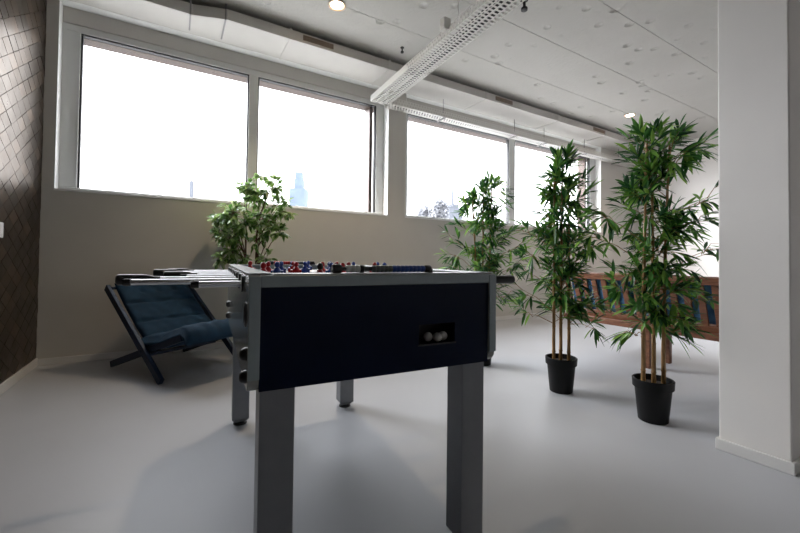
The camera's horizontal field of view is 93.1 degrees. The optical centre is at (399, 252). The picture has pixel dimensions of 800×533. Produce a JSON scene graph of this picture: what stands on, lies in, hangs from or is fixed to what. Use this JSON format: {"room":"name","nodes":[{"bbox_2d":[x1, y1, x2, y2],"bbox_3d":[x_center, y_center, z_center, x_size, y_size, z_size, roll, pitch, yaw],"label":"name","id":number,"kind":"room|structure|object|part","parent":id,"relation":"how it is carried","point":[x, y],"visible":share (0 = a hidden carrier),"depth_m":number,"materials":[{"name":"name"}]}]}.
{"room":"common room","nodes":[
{"label":"common room","id":0,"kind":"room"},
{"bbox_2d":[36,0,638,358],"bbox_3d":[0.944,-0.599,5.781,10.070,3.300,0.340,1,-1,-31],"label":"wall","id":1,"kind":"structure","parent":0,"point":[87,240],"depth_m":3.72,"materials":[{"name":"paint"}]},
{"bbox_2d":[58,22,383,214],"bbox_3d":[-1.673,-1.266,4.293,3.265,1.515,0.220,1,-1,-31],"label":"window","id":2,"kind":"structure","parent":1,"relation":"in","point":[75,37],"depth_m":3.97,"materials":[{"name":"grey paint"}]},
{"bbox_2d":[37,308,586,365],"bbox_3d":[1.021,1.020,5.602,9.458,0.058,0.014,1,-1,-31],"label":"baseboard","id":3,"kind":"structure","parent":1,"relation":"attached to","point":[110,355],"depth_m":3.42,"materials":[{"name":"white paint"}]},
{"bbox_2d":[54,0,600,232],"bbox_3d":[0.444,-1.357,5.360,7.989,1.812,0.126,1,-1,-31],"label":"trim","id":4,"kind":"structure","parent":1,"relation":"attached to","point":[68,3],"depth_m":4.19,"materials":[{"name":"white paint"}]},
{"bbox_2d":[63,5,594,153],"bbox_3d":[0.425,-2.047,5.419,7.979,0.140,0.007,1,-1,-31],"label":"trim","id":5,"kind":"structure","parent":1,"relation":"attached to","point":[70,15],"depth_m":4.08,"materials":[{"name":"paint"}]},
{"bbox_2d":[405,113,594,230],"bbox_3d":[1.869,-1.184,6.412,4.458,1.515,0.220,1,-1,-31],"label":"window","id":6,"kind":"structure","parent":1,"relation":"in","point":[510,143],"depth_m":6.27,"materials":[{"name":"grey paint"}]},
{"bbox_2d":[385,99,635,166],"bbox_3d":[2.291,-1.936,6.297,5.700,0.280,0.186,1,-1,-31],"label":"cable tray","id":7,"kind":"object","parent":1,"relation":"attached to","point":[392,104],"visible":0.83,"depth_m":5.70,"materials":[{"name":"white paint"}]},
{"bbox_2d":[395,106,618,163],"bbox_3d":[2.150,-1.828,6.229,5.201,0.030,0.054,1,-1,-31],"label":"cable","id":8,"kind":"object","parent":7,"relation":"on","point":[395,106],"visible":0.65,"depth_m":5.72,"materials":[{"name":"grey plastic"}]},
{"bbox_2d":[0,314,799,532],"bbox_3d":[3.257,1.105,1.848,10.070,0.200,9.450,1,-1,-31],"label":"floor","id":9,"kind":"structure","parent":0,"point":[95,446],"depth_m":1.81,"materials":[{"name":"concrete"}]},
{"bbox_2d":[104,283,232,384],"bbox_3d":[-1.806,0.624,3.193,1.141,0.709,0.720,0,-1,29],"label":"lounge chair","id":10,"kind":"object","parent":9,"relation":"on","point":[165,316],"visible":0.83,"depth_m":3.11,"materials":[{"name":"blue fabric"}]},
{"bbox_3d":[-1.980,0.772,2.935,0.999,0.376,0.030,0,-1,29],"label":"seat rail","id":11,"kind":"part","parent":10,"relation":"part of","materials":[{"name":"blue paint"}]},
{"bbox_2d":[114,283,210,336],"bbox_3d":[-2.038,0.491,3.325,0.516,0.444,0.610,0,-1,29],"label":"cushion","id":12,"kind":"object","parent":10,"relation":"on","point":[153,309],"depth_m":3.26,"materials":[{"name":"fabric"}]},
{"bbox_2d":[141,318,232,347],"bbox_3d":[-1.596,0.640,3.075,0.659,0.234,0.650,0,-1,29],"label":"seat cushion","id":13,"kind":"object","parent":10,"relation":"on","point":[187,332],"depth_m":2.84,"materials":[{"name":"fabric"}]},
{"bbox_3d":[-1.683,0.785,3.470,0.999,0.376,0.030,0,-1,29],"label":"seat rail","id":14,"kind":"part","parent":10,"relation":"part of","materials":[{"name":"blue paint"}]},
{"bbox_2d":[207,173,297,269],"bbox_3d":[-1.444,0.112,3.651,0.912,1.740,0.430,1,-1,0],"label":"ficus plant","id":15,"kind":"object","parent":9,"relation":"on","point":[226,220],"visible":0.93,"depth_m":3.62,"materials":[{"name":"green plant"}]},
{"bbox_2d":[115,261,514,532],"bbox_3d":[-0.374,0.499,1.685,1.384,0.916,1.404,1,-1,-26],"label":"foosball table","id":16,"kind":"object","parent":9,"relation":"on","point":[294,324],"visible":1,"depth_m":1.08,"materials":[{"name":"laminate"}]},
{"bbox_3d":[-0.840,0.088,1.217,0.118,0.034,0.034,1,-1,-26],"label":"handle","id":17,"kind":"part","parent":16,"relation":"part of","materials":[{"name":"black plastic"}]},
{"bbox_3d":[-1.071,0.096,1.753,0.118,0.034,0.034,1,-1,-26],"label":"handle","id":18,"kind":"part","parent":16,"relation":"part of","materials":[{"name":"black plastic"}]},
{"bbox_3d":[-0.881,0.093,1.522,0.118,0.034,0.034,1,-1,-26],"label":"handle","id":19,"kind":"part","parent":16,"relation":"part of","materials":[{"name":"black plastic"}]},
{"bbox_3d":[-1.100,0.098,1.901,0.118,0.034,0.034,1,-1,-26],"label":"handle","id":20,"kind":"part","parent":16,"relation":"part of","materials":[{"name":"black plastic"}]},
{"bbox_3d":[-0.255,0.098,1.343,1.184,0.017,0.017,1,-1,-26],"label":"rod","id":21,"kind":"part","parent":16,"relation":"part of","materials":[{"name":"white metal"}]},
{"bbox_3d":[-0.366,0.098,1.450,1.150,0.017,0.017,1,-1,-26],"label":"rod","id":22,"kind":"part","parent":16,"relation":"part of","materials":[{"name":"white metal"}]},
{"bbox_3d":[-0.265,0.103,1.663,1.200,0.017,0.017,1,-1,-26],"label":"rod","id":23,"kind":"part","parent":16,"relation":"part of","materials":[{"name":"white metal"}]},
{"bbox_3d":[-0.411,0.103,1.754,1.142,0.017,0.017,1,-1,-26],"label":"rod","id":24,"kind":"part","parent":16,"relation":"part of","materials":[{"name":"white metal"}]},
{"bbox_3d":[-0.058,0.099,1.278,1.124,0.017,0.017,1,-1,-26],"label":"rod","id":25,"kind":"part","parent":16,"relation":"part of","materials":[{"name":"white metal"}]},
{"bbox_3d":[-0.896,0.653,2.135,0.087,0.585,0.087,1,-1,-26],"label":"leg","id":26,"kind":"part","parent":16,"relation":"part of","materials":[{"name":"metal"}]},
{"bbox_3d":[-0.663,0.209,1.546,0.027,0.289,1.392,1,-1,-26],"label":"panel","id":27,"kind":"part","parent":16,"relation":"part of","materials":[{"name":"metal"}]},
{"bbox_3d":[-0.649,0.062,1.555,0.056,0.004,1.368,1,-1,-26],"label":"rail","id":28,"kind":"part","parent":16,"relation":"part of","materials":[{"name":"grey metal"}]},
{"bbox_3d":[-0.580,0.106,1.995,1.190,0.017,0.017,1,-1,-26],"label":"rod","id":29,"kind":"part","parent":16,"relation":"part of","materials":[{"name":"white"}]},
{"bbox_3d":[-0.608,0.108,2.144,1.190,0.017,0.017,1,-1,-26],"label":"rod","id":30,"kind":"part","parent":16,"relation":"part of","materials":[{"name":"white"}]},
{"bbox_3d":[-0.333,0.639,0.995,0.087,0.585,0.087,1,-1,-26],"label":"leg","id":31,"kind":"part","parent":16,"relation":"part of","materials":[{"name":"metal"}]},
{"bbox_3d":[-0.430,0.106,1.906,1.200,0.017,0.017,1,-1,-26],"label":"rod","id":32,"kind":"part","parent":16,"relation":"part of","materials":[{"name":"white metal"}]},
{"bbox_3d":[-0.632,0.095,2.317,0.706,0.029,0.049,1,-1,-26],"label":"rail","id":33,"kind":"part","parent":16,"relation":"part of","materials":[{"name":"grey laminate"}]},
{"bbox_3d":[-0.347,0.665,2.406,0.087,0.585,0.087,1,-1,-26],"label":"leg","id":34,"kind":"part","parent":16,"relation":"part of","materials":[{"name":"metal"}]},
{"bbox_3d":[-0.034,0.223,1.099,0.706,0.256,0.026,1,-1,-26],"label":"panel","id":35,"kind":"part","parent":16,"relation":"part of","materials":[{"name":"wood"}]},
{"bbox_3d":[-0.034,0.079,1.105,0.706,0.029,0.049,1,-1,-26],"label":"rail","id":36,"kind":"part","parent":16,"relation":"part of","materials":[{"name":"grey metal"}]},
{"bbox_3d":[-0.016,0.076,1.867,0.056,0.004,1.368,1,-1,-26],"label":"rail","id":37,"kind":"part","parent":16,"relation":"part of","materials":[{"name":"grey metal"}]},
{"bbox_2d":[423,332,431,340],"bbox_3d":[0.087,0.264,1.185,0.029,0.029,0.029,1,-1,-31],"label":"ball","id":38,"kind":"object","parent":16,"relation":"on","point":[427,336],"visible":1,"depth_m":1.18,"materials":[{"name":"grey plastic"}]},
{"bbox_3d":[-0.006,0.223,1.871,0.027,0.289,1.392,1,-1,-26],"label":"panel","id":39,"kind":"part","parent":16,"relation":"part of","materials":[{"name":"laminate"}]},
{"bbox_2d":[433,332,441,341],"bbox_3d":[0.116,0.264,1.181,0.029,0.029,0.029,1,-1,-31],"label":"ball","id":40,"kind":"object","parent":16,"relation":"on","point":[437,336],"visible":1,"depth_m":1.17,"materials":[{"name":"grey plastic"}]},
{"bbox_2d":[439,331,446,339],"bbox_3d":[0.136,0.265,1.204,0.029,0.029,0.029,1,-1,-31],"label":"ball","id":41,"kind":"object","parent":16,"relation":"on","point":[443,333],"visible":0.79,"depth_m":1.19,"materials":[{"name":"grey plastic"}]},
{"bbox_3d":[0.216,0.650,1.265,0.087,0.585,0.087,1,-1,-26],"label":"leg","id":42,"kind":"part","parent":16,"relation":"part of","materials":[{"name":"metal"}]},
{"bbox_3d":[0.404,0.108,1.505,0.118,0.034,0.034,1,-1,-26],"label":"handle","id":43,"kind":"part","parent":16,"relation":"part of","materials":[{"name":"black plastic"}]},
{"bbox_2d":[433,169,535,365],"bbox_3d":[0.752,0.130,3.409,0.934,1.749,0.562,1,-1,-4],"label":"bamboo plant","id":44,"kind":"object","parent":9,"relation":"on","point":[490,213],"visible":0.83,"depth_m":3.39,"materials":[{"name":"green plant"}]},
{"bbox_3d":[0.738,0.881,3.403,0.216,0.245,0.216,1,-1,-31],"label":"pot","id":45,"kind":"part","parent":44,"relation":"part of","materials":[{"name":"black plastic"}]},
{"bbox_2d":[494,139,619,394],"bbox_3d":[1.116,0.097,2.733,0.907,1.798,0.502,1,-1,-6],"label":"bamboo plant","id":46,"kind":"object","parent":9,"relation":"on","point":[561,367],"visible":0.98,"depth_m":2.70,"materials":[{"name":"green plant"}]},
{"bbox_3d":[1.157,0.873,2.720,0.216,0.245,0.216,1,-1,-31],"label":"pot","id":47,"kind":"part","parent":46,"relation":"part of","materials":[{"name":"black plastic"}]},
{"bbox_2d":[561,114,718,424],"bbox_3d":[1.518,0.078,2.295,0.920,1.827,0.640,1,-1,-31],"label":"bamboo plant","id":48,"kind":"object","parent":9,"relation":"on","point":[653,392],"visible":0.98,"depth_m":2.21,"materials":[{"name":"green plant"}]},
{"bbox_3d":[1.495,0.868,2.239,0.216,0.245,0.216,1,-1,-31],"label":"pot","id":49,"kind":"part","parent":48,"relation":"part of","materials":[{"name":"black plastic"}]},
{"bbox_2d":[564,272,718,368],"bbox_3d":[2.483,0.609,3.256,0.682,0.826,2.070,1,-1,-31],"label":"slatted bench","id":50,"kind":"object","parent":9,"relation":"on","point":[616,320],"visible":0.32,"depth_m":3.38,"materials":[{"name":"brown wood"}]},
{"bbox_2d":[572,278,636,314],"bbox_3d":[1.983,0.396,3.729,0.175,0.363,0.610,1,-1,-31],"label":"bench cushion","id":51,"kind":"object","parent":50,"relation":"on","point":[598,280],"visible":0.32,"depth_m":3.67,"materials":[{"name":"blue fabric"}]},
{"bbox_3d":[2.278,0.653,3.132,0.040,0.057,2.070,1,-1,-31],"label":"seat rail","id":52,"kind":"part","parent":50,"relation":"part of","materials":[{"name":"brown wood"}]},
{"bbox_3d":[2.219,0.222,3.102,0.053,0.065,2.030,1,-1,-31],"label":"rail","id":53,"kind":"part","parent":50,"relation":"part of","materials":[{"name":"brown wood"}]},
{"bbox_3d":[2.186,0.835,3.337,0.050,0.370,0.050,1,-1,-31],"label":"leg","id":54,"kind":"part","parent":50,"relation":"part of","materials":[{"name":"brown wood"}]},
{"bbox_3d":[2.313,0.603,3.154,0.046,0.056,2.030,1,-1,-31],"label":"rail","id":55,"kind":"part","parent":50,"relation":"part of","materials":[{"name":"brown wood"}]},
{"bbox_3d":[2.486,0.842,3.517,0.050,0.370,0.050,1,-1,-31],"label":"leg","id":56,"kind":"part","parent":50,"relation":"part of","materials":[{"name":"brown wood"}]},
{"bbox_2d":[646,285,715,324],"bbox_3d":[2.302,0.390,3.197,0.175,0.363,0.610,1,-1,-31],"label":"bench cushion","id":57,"kind":"object","parent":50,"relation":"on","point":[711,313],"visible":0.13,"depth_m":3.00,"materials":[{"name":"blue fabric"}]},
{"bbox_2d":[181,0,717,146],"bbox_3d":[3.299,-2.420,1.915,10.070,0.250,9.450,1,-1,-31],"label":"ceiling","id":58,"kind":"structure","parent":0,"point":[596,63],"depth_m":4.18,"materials":[{"name":"paint"}]},
{"bbox_2d":[328,0,345,11],"bbox_3d":[-0.588,-2.304,3.539,0.170,0.012,0.170,1,-1,-31],"label":"recessed light","id":59,"kind":"object","parent":58,"relation":"in","point":[335,5],"visible":1,"depth_m":3.54,"materials":[{"name":"beige"}]},
{"bbox_2d":[70,0,662,155],"bbox_3d":[1.161,-2.176,5.462,9.490,0.152,0.461,1,-1,-31],"label":"ventilation duct","id":60,"kind":"object","parent":58,"relation":"hanging from","point":[226,26],"visible":0.87,"depth_m":4.21,"materials":[{"name":"paint"}]},
{"bbox_2d":[303,35,333,48],"bbox_3d":[-0.858,-2.214,3.996,0.330,0.052,0.009,1,-1,-31],"label":"grille","id":61,"kind":"object","parent":60,"relation":"attached to","point":[308,40],"depth_m":3.99,"materials":[{"name":"brown metal"}]},
{"bbox_2d":[496,96,512,104],"bbox_3d":[1.485,-2.159,5.397,0.330,0.052,0.009,1,-1,-31],"label":"grille","id":62,"kind":"object","parent":60,"relation":"attached to","point":[500,100],"depth_m":5.39,"materials":[{"name":"brown metal"}]},
{"bbox_2d":[593,127,604,133],"bbox_3d":[3.458,-2.113,6.577,0.330,0.052,0.009,1,-1,-31],"label":"grille","id":63,"kind":"object","parent":60,"relation":"attached to","point":[596,130],"depth_m":6.57,"materials":[{"name":"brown metal"}]},
{"bbox_2d":[370,0,524,104],"bbox_3d":[1.297,-2.109,1.964,0.345,0.415,6.400,1,-1,-29],"label":"cable tray","id":64,"kind":"object","parent":58,"relation":"hanging from","point":[445,22],"visible":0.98,"depth_m":3.43,"materials":[{"name":"white paint"}]},
{"bbox_2d":[377,0,498,98],"bbox_3d":[1.165,-1.917,2.060,0.066,0.026,6.003,1,-1,-29],"label":"cable","id":65,"kind":"object","parent":64,"relation":"in","point":[493,0],"visible":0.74,"depth_m":3.42,"materials":[{"name":"grey plastic"}]},
{"bbox_2d":[382,1,502,101],"bbox_3d":[1.225,-1.915,2.096,0.065,0.026,6.004,1,-1,-29],"label":"cable","id":66,"kind":"object","parent":64,"relation":"in","point":[497,5],"visible":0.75,"depth_m":3.42,"materials":[{"name":"grey plastic"}]},
{"bbox_2d":[388,0,513,102],"bbox_3d":[1.276,-1.914,2.127,0.065,0.026,6.005,1,-1,-29],"label":"cable","id":67,"kind":"object","parent":64,"relation":"in","point":[507,2],"visible":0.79,"depth_m":3.33,"materials":[{"name":"grey plastic"}]},
{"bbox_2d":[520,0,527,11],"bbox_3d":[1.129,-2.242,3.441,0.070,0.099,0.069,1,-1,-31],"label":"anchor","id":68,"kind":"object","parent":58,"relation":"attached to","point":[524,8],"visible":0.87,"depth_m":3.43,"materials":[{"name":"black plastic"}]},
{"bbox_2d":[624,113,635,117],"bbox_3d":[3.704,-2.204,6.106,0.170,0.012,0.170,1,-1,-31],"label":"recessed light","id":69,"kind":"object","parent":58,"relation":"in","point":[629,114],"visible":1,"depth_m":6.11,"materials":[{"name":"beige"}]},
{"bbox_2d":[639,134,718,276],"bbox_3d":[7.482,-0.547,4.367,0.300,3.300,8.800,1,-1,-31],"label":"wall","id":70,"kind":"structure","parent":0,"point":[700,180],"depth_m":7.15,"materials":[{"name":"white paint"}]},
{"bbox_2d":[718,0,799,462],"bbox_3d":[1.881,-0.661,1.934,0.454,3.300,0.262,1,-1,-31],"label":"wall column","id":71,"kind":"structure","parent":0,"point":[759,40],"depth_m":1.78,"materials":[{"name":"white paint"}]},
{"bbox_2d":[715,435,799,475],"bbox_3d":[1.861,0.961,1.903,0.478,0.055,0.286,1,-1,-31],"label":"baseboard","id":72,"kind":"structure","parent":71,"relation":"attached to","point":[767,460],"depth_m":1.76,"materials":[{"name":"white paint"}]},
{"bbox_3d":[-0.910,-0.743,-0.652,0.280,3.300,8.800,1,-1,-31],"label":"wall","id":73,"kind":"structure","parent":0,"visible":0},
{"bbox_2d":[0,358,37,395],"bbox_3d":[-0.795,0.875,-0.603,0.032,0.068,8.800,1,-1,-31],"label":"baseboard","id":74,"kind":"structure","parent":73,"relation":"attached to","point":[8,383],"depth_m":2.77,"materials":[{"name":"white paint"}]},
{"bbox_2d":[0,0,46,383],"bbox_3d":[-0.779,-0.770,-0.575,0.025,3.239,8.797,1,-1,-31],"label":"cladding","id":75,"kind":"object","parent":73,"relation":"attached to","point":[22,22],"visible":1,"depth_m":2.76,"materials":[{"name":"brown tile"}]},
{"bbox_2d":[0,222,3,237],"bbox_3d":[-2.576,-0.144,2.443,0.014,0.100,0.085,1,-1,-31],"label":"wall switch","id":76,"kind":"object","parent":75,"relation":"attached to","point":[1,223],"visible":1,"depth_m":2.45,"materials":[{"name":"white plastic"}]},
{"label":"outside","id":77,"kind":"structure","parent":0,"visible":0},
{"bbox_3d":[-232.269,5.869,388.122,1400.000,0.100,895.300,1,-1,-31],"label":"ground","id":78,"kind":"structure","parent":77,"visible":0},
{"bbox_2d":[189,172,193,196],"bbox_3d":[-165.833,-32.874,300.742,2.376,75.640,2.376,1,-1,0],"label":"tower","id":79,"kind":"structure","parent":78,"relation":"on","point":[191,183],"depth_m":300.08,"materials":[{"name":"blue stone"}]},
{"bbox_2d":[289,172,307,206],"bbox_3d":[-69.644,-24.773,260.572,10.295,60.224,10.295,1,-1,0],"label":"tower","id":80,"kind":"structure","parent":78,"relation":"on","point":[299,194],"depth_m":255.74,"materials":[{"name":"stone"}]},
{"bbox_2d":[414,202,432,216],"bbox_3d":[14.304,-12.774,239.982,15.514,37.464,14.906,1,-1,-31],"label":"tree","id":81,"kind":"object","parent":78,"relation":"on","point":[423,211],"visible":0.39,"depth_m":238.49,"materials":[{"name":"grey plant"}]},
{"bbox_2d":[427,194,450,217],"bbox_3d":[25.219,-15.338,240.667,16.053,42.879,16.176,1,-1,-31],"label":"tree","id":82,"kind":"object","parent":78,"relation":"on","point":[440,208],"visible":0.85,"depth_m":238.20,"materials":[{"name":"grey plant"}]},
{"bbox_2d":[444,179,461,219],"bbox_3d":[44.342,-28.231,320.662,14.360,72.155,14.360,1,-1,0],"label":"tower","id":83,"kind":"structure","parent":78,"relation":"on","point":[454,208],"depth_m":313.64,"materials":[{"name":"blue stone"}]}
]}

